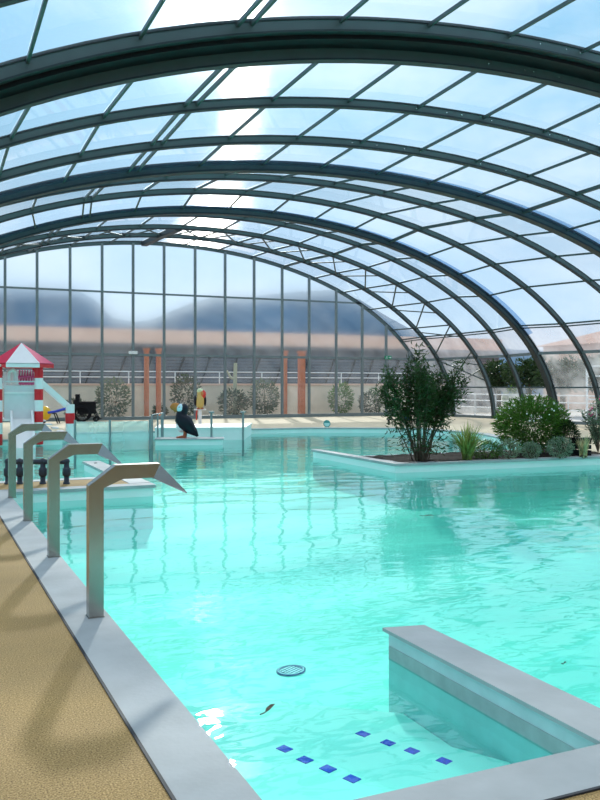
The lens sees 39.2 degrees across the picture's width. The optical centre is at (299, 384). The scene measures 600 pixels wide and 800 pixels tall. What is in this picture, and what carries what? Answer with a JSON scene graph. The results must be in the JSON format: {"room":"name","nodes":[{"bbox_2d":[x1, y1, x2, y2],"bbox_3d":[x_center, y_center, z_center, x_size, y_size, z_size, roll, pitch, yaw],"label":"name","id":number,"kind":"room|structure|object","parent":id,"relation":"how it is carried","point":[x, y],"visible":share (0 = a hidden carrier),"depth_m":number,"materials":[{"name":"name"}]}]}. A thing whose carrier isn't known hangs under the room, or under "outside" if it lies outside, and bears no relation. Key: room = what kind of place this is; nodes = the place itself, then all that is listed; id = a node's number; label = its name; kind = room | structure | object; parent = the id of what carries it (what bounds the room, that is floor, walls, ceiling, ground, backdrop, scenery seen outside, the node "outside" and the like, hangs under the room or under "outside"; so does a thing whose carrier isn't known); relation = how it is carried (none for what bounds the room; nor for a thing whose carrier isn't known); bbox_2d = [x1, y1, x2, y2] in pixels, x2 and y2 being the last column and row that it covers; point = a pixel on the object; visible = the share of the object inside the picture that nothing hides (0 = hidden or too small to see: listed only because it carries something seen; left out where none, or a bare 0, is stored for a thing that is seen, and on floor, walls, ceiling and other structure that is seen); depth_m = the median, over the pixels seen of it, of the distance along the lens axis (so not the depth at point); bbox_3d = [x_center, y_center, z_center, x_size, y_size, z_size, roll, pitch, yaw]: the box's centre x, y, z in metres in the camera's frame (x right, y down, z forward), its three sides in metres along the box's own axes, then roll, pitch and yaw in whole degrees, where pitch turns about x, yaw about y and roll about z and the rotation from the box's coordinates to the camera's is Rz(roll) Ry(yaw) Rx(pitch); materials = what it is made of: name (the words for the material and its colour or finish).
{"room":"indoor swimming pool","nodes":[
{"label":"indoor swimming pool","id":0,"kind":"room"},
{"bbox_2d":[0,243,415,421],"bbox_3d":[-6.274,-2.480,39.289,29.000,8.160,0.120,0,0,-24],"label":"wall","id":1,"kind":"structure","parent":0,"point":[102,300],"depth_m":39.52,"materials":[{"name":"clear glass"}]},
{"bbox_2d":[0,241,419,366],"bbox_3d":[-6.278,-2.530,39.298,29.280,8.260,0.120,0,0,-24],"label":"arch","id":2,"kind":"object","parent":1,"relation":"attached to","point":[96,243],"visible":0.74,"depth_m":40.32,"materials":[{"name":"grey metal"}]},
{"bbox_2d":[16,238,450,414],"bbox_3d":[-5.673,-2.517,38.035,29.256,8.233,2.817,0,0,-24],"label":"ceiling","id":3,"kind":"structure","parent":0,"point":[149,241],"depth_m":40.25,"materials":[{"name":"glass"}]},
{"bbox_2d":[0,230,490,417],"bbox_3d":[-4.511,-2.472,35.444,29.071,8.143,2.916,0,0,-24],"label":"ceiling","id":4,"kind":"structure","parent":0,"point":[166,233],"depth_m":38.43,"materials":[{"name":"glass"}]},
{"bbox_2d":[5,217,520,420],"bbox_3d":[-3.384,-2.417,32.952,29.068,8.033,2.604,0,0,-24],"label":"ceiling","id":5,"kind":"structure","parent":0,"point":[150,218],"depth_m":35.98,"materials":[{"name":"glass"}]},
{"bbox_2d":[0,415,599,799],"bbox_3d":[0.811,2.000,18.251,34.500,0.800,44.600,0,0,-24],"label":"floor","id":6,"kind":"structure","parent":0,"point":[62,736],"depth_m":4.58,"materials":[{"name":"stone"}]},
{"bbox_2d":[0,0,27,7],"bbox_3d":[5.572,-2.342,13.054,29.070,7.885,0.130,0,0,-24],"label":"arch","id":7,"kind":"object","parent":6,"relation":"on","point":[3,3],"visible":1,"depth_m":9.12,"materials":[{"name":"grey metal"}]},
{"bbox_2d":[3,458,70,483],"bbox_3d":[-4.246,1.391,13.621,1.072,0.415,0.138,0,0,-2],"label":"balusters","id":8,"kind":"object","parent":6,"relation":"on","point":[66,471],"visible":0.86,"depth_m":13.58,"materials":[{"name":"black metal"}]},
{"bbox_2d":[43,406,65,423],"bbox_3d":[-10.321,1.242,35.150,1.186,0.732,0.437,0,0,0],"label":"toy barrow","id":9,"kind":"object","parent":6,"relation":"on","point":[47,412],"visible":0.77,"depth_m":34.98,"materials":[{"name":"yellow plastic"}]},
{"bbox_2d":[43,406,50,419],"bbox_3d":[-10.642,1.180,35.150,0.544,0.608,0.437,0,0,0],"label":"tub","id":10,"kind":"object","parent":9,"relation":"in","point":[46,410],"depth_m":34.99,"materials":[{"name":"yellow plastic"}]},
{"bbox_2d":[74,394,101,421],"bbox_3d":[-9.334,1.012,37.022,1.241,1.216,0.793,0,0,-9],"label":"wheelchair","id":11,"kind":"object","parent":6,"relation":"on","point":[82,407],"visible":0.98,"depth_m":36.72,"materials":[{"name":"black plastic"}]},
{"bbox_2d":[0,492,261,799],"bbox_3d":[-2.296,1.619,7.637,0.300,0.051,10.670,0,0,-24],"label":"trim","id":12,"kind":"structure","parent":6,"relation":"on","point":[191,764],"depth_m":4.37,"materials":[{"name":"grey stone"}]},
{"bbox_2d":[8,423,51,497],"bbox_3d":[-3.805,1.074,12.059,0.711,1.040,0.112,0,0,-24],"label":"spout","id":13,"kind":"object","parent":12,"relation":"on","point":[43,427],"visible":0.92,"depth_m":11.90,"materials":[{"name":"silver metal"}]},
{"bbox_2d":[23,431,77,520],"bbox_3d":[-2.927,1.074,10.041,0.711,1.040,0.112,0,0,-24],"label":"spout","id":14,"kind":"object","parent":12,"relation":"on","point":[47,435],"visible":0.94,"depth_m":9.89,"materials":[{"name":"silver metal"}]},
{"bbox_2d":[46,443,121,557],"bbox_3d":[-2.020,1.074,7.965,0.711,1.040,0.112,0,0,-24],"label":"spout","id":15,"kind":"object","parent":12,"relation":"on","point":[53,462],"visible":0.95,"depth_m":7.81,"materials":[{"name":"silver metal"}]},
{"bbox_2d":[85,462,186,618],"bbox_3d":[-1.141,1.074,5.937,0.711,1.040,0.112,0,0,-24],"label":"spout","id":16,"kind":"object","parent":12,"relation":"on","point":[114,473],"visible":1,"depth_m":5.78,"materials":[{"name":"silver metal"}]},
{"bbox_2d":[194,388,205,423],"bbox_3d":[-4.058,0.868,34.320,0.513,1.464,0.481,0,0,-14],"label":"statue","id":17,"kind":"object","parent":6,"relation":"on","point":[200,401],"visible":0.98,"depth_m":34.28,"materials":[{"name":"paint"}]},
{"bbox_2d":[0,233,455,416],"bbox_3d":[-5.128,-2.482,36.751,28.470,8.165,0.130,0,0,-24],"label":"arch","id":18,"kind":"object","parent":6,"relation":"on","point":[141,235],"visible":0.8,"depth_m":38.10,"materials":[{"name":"grey metal"}]},
{"bbox_2d":[0,224,495,418],"bbox_3d":[-3.943,-2.413,34.126,29.070,8.025,0.130,0,0,-24],"label":"arch","id":19,"kind":"object","parent":6,"relation":"on","point":[434,309],"visible":0.96,"depth_m":35.42,"materials":[{"name":"grey metal"}]},
{"bbox_2d":[1,215,526,410],"bbox_3d":[-2.877,-2.428,31.765,28.470,8.055,0.130,0,0,-24],"label":"arch","id":20,"kind":"object","parent":6,"relation":"on","point":[407,266],"visible":0.72,"depth_m":34.66,"materials":[{"name":"grey metal"}]},
{"bbox_2d":[0,205,558,422],"bbox_3d":[-1.772,-2.265,29.318,27.340,7.730,0.300,0,0,-24],"label":"arch","id":21,"kind":"object","parent":6,"relation":"on","point":[73,221],"visible":0.9,"depth_m":30.09,"materials":[{"name":"metal"}]},
{"bbox_2d":[0,16,599,98],"bbox_3d":[4.403,-2.365,15.643,28.900,7.930,0.570,0,0,-24],"label":"arch","id":22,"kind":"object","parent":6,"relation":"on","point":[63,63],"visible":1,"depth_m":13.43,"materials":[{"name":"grey metal"}]},
{"bbox_2d":[0,48,599,116],"bbox_3d":[4.257,-2.230,15.966,28.360,7.660,0.180,0,0,-24],"label":"arch","id":23,"kind":"object","parent":6,"relation":"on","point":[63,89],"visible":0.98,"depth_m":13.88,"materials":[{"name":"grey metal"}]},
{"bbox_2d":[0,160,599,257],"bbox_3d":[1.273,-2.115,22.574,29.140,7.430,0.300,0,0,-24],"label":"arch","id":24,"kind":"object","parent":6,"relation":"on","point":[9,196],"visible":0.96,"depth_m":21.78,"materials":[{"name":"metal"}]},
{"bbox_2d":[0,96,599,156],"bbox_3d":[3.247,-2.172,18.204,29.010,7.545,0.130,0,0,-24],"label":"arch","id":25,"kind":"object","parent":6,"relation":"on","point":[90,121],"visible":0.99,"depth_m":16.57,"materials":[{"name":"grey metal"}]},
{"bbox_2d":[0,135,599,210],"bbox_3d":[2.197,-2.138,20.528,28.970,7.475,0.130,0,0,-24],"label":"arch","id":26,"kind":"object","parent":6,"relation":"on","point":[59,161],"visible":0.98,"depth_m":19.33,"materials":[{"name":"grey metal"}]},
{"bbox_2d":[0,188,599,424],"bbox_3d":[-1.013,-2.368,27.637,28.670,7.935,0.130,0,0,-24],"label":"arch","id":27,"kind":"object","parent":6,"relation":"on","point":[168,191],"visible":0.94,"depth_m":28.31,"materials":[{"name":"grey metal"}]},
{"bbox_2d":[0,173,599,293],"bbox_3d":[0.230,-2.252,24.884,29.870,7.705,0.130,0,0,-24],"label":"arch","id":28,"kind":"object","parent":6,"relation":"on","point":[218,176],"visible":0.84,"depth_m":25.45,"materials":[{"name":"grey metal"}]},
{"bbox_2d":[76,427,545,447],"bbox_3d":[-0.169,1.619,27.953,16.389,0.051,9.264,0,0,15],"label":"trim","id":29,"kind":"structure","parent":6,"relation":"on","point":[114,432],"depth_m":30.78,"materials":[{"name":"grey stone"}]},
{"bbox_2d":[323,420,330,426],"bbox_3d":[1.025,1.470,32.070,0.272,0.268,0.177,0,0,0],"label":"ball","id":30,"kind":"object","parent":6,"relation":"on","point":[326,423],"visible":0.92,"depth_m":32.06,"materials":[{"name":"teal plastic"}]},
{"bbox_2d":[544,786,599,799],"bbox_3d":[7.566,1.606,6.189,17.115,0.028,0.015,0,0,-24],"label":"trim","id":31,"kind":"structure","parent":6,"relation":"on","point":[596,788],"depth_m":3.29,"materials":[{"name":"grey metal"}]},
{"bbox_2d":[576,397,599,451],"bbox_3d":[7.107,0.866,20.142,0.909,1.477,0.772,0,0,-1],"label":"oleander","id":32,"kind":"object","parent":6,"relation":"on","point":[595,432],"visible":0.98,"depth_m":20.13,"materials":[{"name":"grey plant"}]},
{"bbox_2d":[0,108,599,195],"bbox_3d":[2.745,-2.162,19.371,29.014,7.524,2.553,0,0,-24],"label":"ceiling","id":33,"kind":"structure","parent":0,"point":[172,119],"depth_m":18.70,"materials":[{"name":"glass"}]},
{"bbox_2d":[0,433,599,528],"bbox_3d":[-0.067,1.780,20.926,34.900,0.001,33.600,0,0,-24],"label":"pool water","id":34,"kind":"object","parent":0,"point":[278,458],"visible":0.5,"depth_m":17.15,"materials":[{"name":"teal liquid"}]},
{"bbox_2d":[0,343,74,448],"bbox_3d":[-7.892,0.285,24.873,2.403,3.090,2.422,0,0,-24],"label":"tower","id":35,"kind":"object","parent":34,"relation":"in","point":[23,391],"visible":0.95,"depth_m":24.69,"materials":[{"name":"white paint"}]},
{"bbox_2d":[6,368,18,384],"bbox_3d":[-8.459,-0.251,24.778,0.357,0.510,0.150,0,0,-24],"label":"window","id":36,"kind":"structure","parent":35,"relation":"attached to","point":[15,373],"depth_m":24.73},
{"bbox_2d":[260,704,274,714],"bbox_3d":[-0.173,1.770,4.611,0.025,0.015,0.170,0,0,23],"label":"fallen leaf","id":37,"kind":"object","parent":34,"relation":"on","point":[270,706],"visible":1,"depth_m":4.61,"materials":[{"name":"plant"}]},
{"bbox_2d":[4,477,599,711],"bbox_3d":[0.343,2.400,21.111,36.000,0.200,33.800,0,0,-24],"label":"pool water","id":38,"kind":"structure","parent":0,"point":[216,603],"depth_m":9.58,"materials":[{"name":"teal liquid"}]},
{"bbox_2d":[74,419,150,449],"bbox_3d":[-5.151,1.630,23.181,2.090,1.340,0.241,0,0,-10],"label":"glass balustrade","id":39,"kind":"object","parent":38,"relation":"on","point":[149,419],"visible":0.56,"depth_m":23.06,"materials":[{"name":"grey metal"}]},
{"bbox_2d":[82,461,152,527],"bbox_3d":[-3.435,1.939,15.566,0.350,0.722,4.600,0,0,-24],"label":"wall","id":40,"kind":"structure","parent":38,"relation":"on","point":[95,468],"depth_m":16.44,"materials":[{"name":"grey stone"}]},
{"bbox_2d":[0,477,94,482],"bbox_3d":[-8.713,1.619,12.129,12.100,0.051,0.280,0,0,-24],"label":"trim","id":41,"kind":"structure","parent":40,"relation":"attached to","point":[83,478],"depth_m":14.23,"materials":[{"name":"grey stone"}]},
{"bbox_2d":[0,483,155,494],"bbox_3d":[-3.532,1.619,13.108,2.550,0.051,0.320,0,0,-24],"label":"trim","id":42,"kind":"structure","parent":40,"relation":"attached to","point":[132,485],"depth_m":13.16,"materials":[{"name":"grey stone"}]},
{"bbox_2d":[151,412,163,444],"bbox_3d":[-4.356,1.585,25.957,0.099,1.430,1.902,0,0,1],"label":"railing","id":43,"kind":"object","parent":38,"relation":"on","point":[162,413],"visible":0.7,"depth_m":25.69,"materials":[{"name":"grey metal"}]},
{"bbox_2d":[155,437,223,444],"bbox_3d":[-3.316,1.944,25.291,2.050,0.712,0.793,0,0,-5],"label":"ledge","id":44,"kind":"object","parent":38,"relation":"on","point":[159,440],"visible":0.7,"depth_m":24.96,"materials":[{"name":"white concrete"}]},
{"bbox_2d":[170,403,198,437],"bbox_3d":[-3.488,1.058,25.341,0.855,1.060,0.515,0,0,0],"label":"statue","id":45,"kind":"object","parent":44,"relation":"on","point":[185,424],"visible":1,"depth_m":25.20,"materials":[{"name":"blue paint"}]},
{"bbox_2d":[154,423,251,439],"bbox_3d":[-3.198,1.835,28.735,3.296,0.930,3.046,0,0,-6],"label":"platform","id":46,"kind":"object","parent":38,"relation":"on","point":[229,431],"visible":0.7,"depth_m":27.32,"materials":[{"name":"white concrete"}]},
{"bbox_2d":[209,411,213,436],"bbox_3d":[-2.845,1.570,27.078,0.174,1.460,0.174,0,0,-24],"label":"post","id":47,"kind":"object","parent":38,"relation":"on","point":[210,412],"visible":0.82,"depth_m":27.06,"materials":[{"name":"grey metal"}]},
{"bbox_2d":[240,411,245,439],"bbox_3d":[-1.835,1.570,27.150,0.174,1.460,0.174,0,0,-24],"label":"post","id":48,"kind":"object","parent":38,"relation":"on","point":[242,412],"visible":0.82,"depth_m":27.12,"materials":[{"name":"grey metal"}]},
{"bbox_2d":[276,664,305,675],"bbox_3d":[-0.072,2.294,6.779,0.220,0.012,0.264,0,0,37],"label":"drain cover","id":49,"kind":"object","parent":38,"relation":"on","point":[293,669],"visible":1,"depth_m":6.76,"materials":[{"name":"white plastic"}]},
{"bbox_2d":[177,694,510,799],"bbox_3d":[0.196,2.068,4.390,1.610,0.463,2.160,0,0,-24],"label":"steps","id":50,"kind":"structure","parent":38,"relation":"on","point":[288,751],"depth_m":4.44,"materials":[{"name":"tile"}]},
{"bbox_2d":[311,448,599,497],"bbox_3d":[3.802,1.930,19.903,5.870,0.740,4.550,0,0,-24],"label":"planter","id":51,"kind":"object","parent":38,"relation":"on","point":[452,461],"visible":0.48,"depth_m":18.05,"materials":[{"name":"white concrete"}]},
{"bbox_2d":[370,340,472,460],"bbox_3d":[2.557,0.315,17.859,2.227,2.572,1.800,0,0,-24],"label":"shrub","id":52,"kind":"object","parent":51,"relation":"on","point":[430,404],"visible":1,"depth_m":17.69,"materials":[{"name":"green plant"}]},
{"bbox_2d":[435,422,492,459],"bbox_3d":[3.539,1.168,17.895,1.474,0.904,1.600,0,0,16],"label":"leaf plant","id":53,"kind":"object","parent":51,"relation":"on","point":[466,445],"visible":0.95,"depth_m":17.76,"materials":[{"name":"green plant"}]},
{"bbox_2d":[472,439,502,458],"bbox_3d":[4.019,1.395,18.233,0.871,0.520,0.728,0,0,-24],"label":"shrub","id":54,"kind":"object","parent":51,"relation":"on","point":[494,445],"visible":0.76,"depth_m":18.12,"materials":[{"name":"green plant"}]},
{"bbox_2d":[496,438,521,458],"bbox_3d":[4.489,1.372,18.115,0.595,0.511,0.494,0,0,-24],"label":"shrub","id":55,"kind":"object","parent":51,"relation":"on","point":[508,455],"visible":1,"depth_m":18.06,"materials":[{"name":"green plant"}]},
{"bbox_2d":[490,393,572,453],"bbox_3d":[5.463,0.925,19.832,2.075,1.508,1.742,0,0,-24],"label":"flowering shrub","id":56,"kind":"object","parent":51,"relation":"on","point":[552,412],"visible":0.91,"depth_m":19.55,"materials":[{"name":"green plant"}]},
{"bbox_2d":[521,441,541,459],"bbox_3d":[5.004,1.410,18.227,0.523,0.473,0.451,0,0,-24],"label":"shrub","id":57,"kind":"object","parent":51,"relation":"on","point":[529,455],"visible":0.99,"depth_m":18.18,"materials":[{"name":"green plant"}]},
{"bbox_2d":[544,436,574,458],"bbox_3d":[5.647,1.362,18.355,0.673,0.534,0.585,0,0,-24],"label":"shrub","id":58,"kind":"object","parent":51,"relation":"on","point":[562,451],"visible":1,"depth_m":18.30,"materials":[{"name":"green plant"}]},
{"bbox_2d":[550,419,580,452],"bbox_3d":[6.168,1.208,19.539,0.777,0.929,0.665,0,0,-24],"label":"shrub","id":59,"kind":"object","parent":51,"relation":"on","point":[575,432],"visible":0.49,"depth_m":19.43,"materials":[{"name":"green plant"}]},
{"bbox_2d":[571,437,591,455],"bbox_3d":[6.408,1.400,19.180,0.340,0.400,0.300,0,0,-13],"label":"crate","id":60,"kind":"object","parent":51,"relation":"on","point":[576,452],"visible":0.59,"depth_m":19.07,"materials":[{"name":"black plastic"}]},
{"bbox_2d":[575,434,592,457],"bbox_3d":[6.281,1.346,18.642,0.510,0.548,0.448,0,0,-38],"label":"grass tuft","id":61,"kind":"object","parent":51,"relation":"on","point":[583,451],"visible":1,"depth_m":18.58,"materials":[{"name":"plant"}]},
{"bbox_2d":[382,625,599,763],"bbox_3d":[1.087,1.946,4.671,0.285,0.708,2.020,0,0,-24],"label":"wall","id":62,"kind":"structure","parent":38,"relation":"on","point":[474,701],"depth_m":4.65,"materials":[{"name":"grey stone"}]},
{"bbox_2d":[354,744,599,799],"bbox_3d":[7.506,1.619,6.341,17.100,0.051,0.310,0,0,-24],"label":"trim","id":63,"kind":"structure","parent":62,"relation":"attached to","point":[558,774],"depth_m":3.38,"materials":[{"name":"white concrete"}]},
{"bbox_2d":[10,63,599,149],"bbox_3d":[3.776,-2.212,17.093,29.007,7.624,2.466,0,0,-24],"label":"ceiling","id":64,"kind":"structure","parent":0,"point":[229,71],"depth_m":15.70,"materials":[{"name":"glass"}]},
{"bbox_2d":[26,0,599,63],"bbox_3d":[5.049,-2.347,14.267,29.074,7.894,2.654,0,0,-24],"label":"ceiling","id":65,"kind":"structure","parent":0,"point":[256,3],"depth_m":12.80,"materials":[{"name":"glass"}]},
{"bbox_2d":[32,195,596,424],"bbox_3d":[-1.331,-2.357,28.475,28.603,7.914,1.844,0,0,-24],"label":"ceiling","id":66,"kind":"structure","parent":0,"point":[190,196],"depth_m":31.54,"materials":[{"name":"glass"}]},
{"bbox_2d":[31,180,599,387],"bbox_3d":[-0.361,-2.357,26.269,29.855,7.914,3.043,0,0,-24],"label":"ceiling","id":67,"kind":"structure","parent":0,"point":[99,190],"depth_m":28.59,"materials":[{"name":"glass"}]},
{"bbox_2d":[63,145,599,230],"bbox_3d":[1.767,-2.127,21.535,29.075,7.454,2.203,0,0,-24],"label":"ceiling","id":68,"kind":"structure","parent":0,"point":[217,148],"depth_m":21.88,"materials":[{"name":"glass"}]},
{"bbox_2d":[165,173,599,280],"bbox_3d":[0.801,-2.242,23.721,29.836,7.684,2.598,0,0,-24],"label":"ceiling","id":69,"kind":"structure","parent":0,"point":[226,174],"depth_m":26.15,"materials":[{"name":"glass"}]},
{"bbox_2d":[244,217,544,420],"bbox_3d":[-2.264,-2.417,30.539,28.409,8.033,2.756,0,0,-24],"label":"ceiling","id":70,"kind":"structure","parent":0,"point":[371,243],"depth_m":35.09,"materials":[{"name":"glass"}]},
{"bbox_2d":[448,396,585,413],"bbox_3d":[-21.772,1.735,121.121,180.000,0.230,161.300,0,0,-24],"label":"floor","id":71,"kind":"structure","parent":0,"point":[464,410],"depth_m":53.55,"materials":[{"name":"beige concrete"}]},
{"bbox_2d":[64,398,87,416],"bbox_3d":[-10.566,1.129,39.818,1.307,1.213,1.224,0,0,-24],"label":"shrub","id":72,"kind":"object","parent":71,"relation":"on","point":[72,398],"visible":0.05,"depth_m":39.72,"materials":[{"name":"green plant"}]},
{"bbox_2d":[95,377,131,416],"bbox_3d":[-8.995,0.649,40.512,1.883,2.208,1.643,0,0,-24],"label":"shrub","id":73,"kind":"object","parent":71,"relation":"on","point":[108,383],"visible":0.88,"depth_m":40.35,"materials":[{"name":"green plant"}]},
{"bbox_2d":[144,356,148,415],"bbox_3d":[-7.311,-0.065,40.149,0.300,3.370,0.300,0,0,-24],"label":"pillar","id":74,"kind":"structure","parent":71,"relation":"on","point":[146,358],"depth_m":40.07,"materials":[{"name":"paint"}]},
{"bbox_2d":[156,356,160,415],"bbox_3d":[-6.779,-0.065,40.389,0.300,3.370,0.300,0,0,-24],"label":"pillar","id":75,"kind":"structure","parent":71,"relation":"on","point":[158,359],"depth_m":40.31,"materials":[{"name":"paint"}]},
{"bbox_2d":[151,405,168,415],"bbox_3d":[-6.869,1.296,41.433,0.950,0.965,0.883,0,0,-24],"label":"shrub","id":76,"kind":"object","parent":71,"relation":"on","point":[153,411],"visible":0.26,"depth_m":41.33,"materials":[{"name":"green plant"}]},
{"bbox_2d":[169,373,201,414],"bbox_3d":[-5.674,0.553,42.009,1.766,2.382,1.541,0,0,-24],"label":"shrub","id":77,"kind":"object","parent":71,"relation":"on","point":[187,379],"visible":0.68,"depth_m":41.81,"materials":[{"name":"green plant"}]},
{"bbox_2d":[227,363,236,409],"bbox_3d":[-3.571,0.234,44.087,0.623,2.773,0.240,0,0,-24],"label":"bare trunk","id":78,"kind":"object","parent":71,"relation":"on","point":[234,378],"visible":0.72,"depth_m":44.07,"materials":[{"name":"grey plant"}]},
{"bbox_2d":[217,387,249,414],"bbox_3d":[-3.406,0.898,43.014,1.811,1.667,1.614,0,0,-24],"label":"shrub","id":79,"kind":"object","parent":71,"relation":"on","point":[244,404],"visible":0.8,"depth_m":42.88,"materials":[{"name":"green plant"}]},
{"bbox_2d":[0,336,502,406],"bbox_3d":[-17.973,-0.900,51.957,70.000,5.100,6.500,0,0,-24],"label":"building","id":80,"kind":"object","parent":71,"relation":"on","point":[450,347],"visible":0.21,"depth_m":56.15,"materials":[{"name":"stone"}]},
{"bbox_2d":[247,378,280,413],"bbox_3d":[-1.879,0.613,43.730,1.830,2.137,1.532,0,0,-24],"label":"shrub","id":81,"kind":"object","parent":71,"relation":"on","point":[273,403],"visible":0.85,"depth_m":43.56,"materials":[{"name":"green plant"}]},
{"bbox_2d":[284,358,286,413],"bbox_3d":[-0.767,-0.065,43.103,0.280,3.370,0.280,0,0,-24],"label":"pillar","id":82,"kind":"structure","parent":71,"relation":"on","point":[285,359],"depth_m":43.02,"materials":[{"name":"paint"}]},
{"bbox_2d":[298,358,304,413],"bbox_3d":[0.077,-0.065,43.484,0.400,3.370,0.400,0,0,-24],"label":"pillar","id":83,"kind":"structure","parent":71,"relation":"on","point":[301,362],"depth_m":43.35,"materials":[{"name":"paint"}]},
{"bbox_2d":[327,380,354,412],"bbox_3d":[2.201,0.702,45.538,1.675,2.022,1.394,0,0,-24],"label":"shrub","id":84,"kind":"object","parent":71,"relation":"on","point":[347,403],"visible":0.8,"depth_m":45.44,"materials":[{"name":"green plant"}]},
{"bbox_2d":[358,390,381,412],"bbox_3d":[3.828,0.967,46.280,1.573,1.597,1.305,0,0,-24],"label":"shrub","id":85,"kind":"object","parent":71,"relation":"on","point":[366,397],"visible":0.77,"depth_m":46.17,"materials":[{"name":"green plant"}]},
{"bbox_2d":[472,358,523,411],"bbox_3d":[11.779,-0.015,49.905,3.100,3.284,3.137,0,0,-24],"label":"tree","id":86,"kind":"object","parent":71,"relation":"on","point":[492,369],"visible":0.6,"depth_m":49.47,"materials":[{"name":"green plant"}]},
{"bbox_2d":[461,412,595,421],"bbox_3d":[60.445,1.735,43.037,94.400,0.230,48.700,0,0,-24],"label":"floor","id":87,"kind":"structure","parent":0,"point":[576,416],"depth_m":44.78,"materials":[{"name":"beige concrete"}]},
{"bbox_2d":[502,385,520,412],"bbox_3d":[10.827,0.835,42.858,1.380,1.811,1.134,0,0,-24],"label":"shrub","id":88,"kind":"object","parent":87,"relation":"on","point":[510,390],"visible":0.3,"depth_m":42.75,"materials":[{"name":"green plant"}]},
{"bbox_2d":[455,393,596,416],"bbox_3d":[10.947,1.036,40.152,0.058,1.167,12.238,0,0,-24],"label":"railing","id":89,"kind":"object","parent":87,"relation":"on","point":[474,400],"visible":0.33,"depth_m":41.64,"materials":[{"name":"white metal"}]},
{"bbox_2d":[501,355,553,413],"bbox_3d":[12.802,-0.077,47.089,3.191,3.408,3.211,0,0,-24],"label":"tree","id":90,"kind":"object","parent":87,"relation":"on","point":[529,365],"visible":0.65,"depth_m":46.62,"materials":[{"name":"green plant"}]},
{"bbox_2d":[531,355,588,415],"bbox_3d":[13.796,0.004,44.172,3.234,3.245,3.057,0,0,-24],"label":"tree","id":91,"kind":"object","parent":87,"relation":"on","point":[560,377],"visible":0.65,"depth_m":43.80,"materials":[{"name":"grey plant"}]},
{"bbox_2d":[537,331,599,409],"bbox_3d":[25.081,-1.140,51.373,8.800,5.520,21.800,0,0,-24],"label":"house","id":92,"kind":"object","parent":87,"relation":"on","point":[591,341],"visible":0.16,"depth_m":56.73,"materials":[{"name":"ceramic"}]},
{"bbox_2d":[567,354,599,414],"bbox_3d":[14.590,-0.037,41.313,3.046,3.327,3.063,0,0,-24],"label":"tree","id":93,"kind":"object","parent":87,"relation":"on","point":[581,379],"visible":0.56,"depth_m":41.16,"materials":[{"name":"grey plant"}]},
{"bbox_2d":[586,365,599,418],"bbox_3d":[14.558,0.360,34.826,0.070,2.520,7.570,0,0,-24],"label":"gate","id":94,"kind":"object","parent":87,"relation":"on","point":[587,375],"visible":0.54,"depth_m":38.22,"materials":[{"name":"metal"}]},
{"label":"outside","id":95,"kind":"structure","parent":0,"visible":0},
{"bbox_2d":[357,299,542,395],"bbox_3d":[-18.245,-9.081,191.734,277.162,21.363,189.364,0,0,-24],"label":"hill","id":96,"kind":"structure","parent":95,"point":[394,324],"depth_m":157.71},
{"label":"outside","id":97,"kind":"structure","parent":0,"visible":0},
{"bbox_2d":[3,383,445,417],"bbox_3d":[-18.049,0.810,38.153,58.500,1.780,0.500,0,0,-24],"label":"wall","id":98,"kind":"structure","parent":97,"point":[319,392],"depth_m":43.95,"materials":[{"name":"beige paint"}]},
{"bbox_2d":[3,370,436,382],"bbox_3d":[-10.088,-0.392,41.747,40.029,0.623,0.058,0,0,-24],"label":"terrace railing","id":99,"kind":"object","parent":98,"relation":"on","point":[80,376],"visible":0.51,"depth_m":44.00,"materials":[{"name":"white metal"}]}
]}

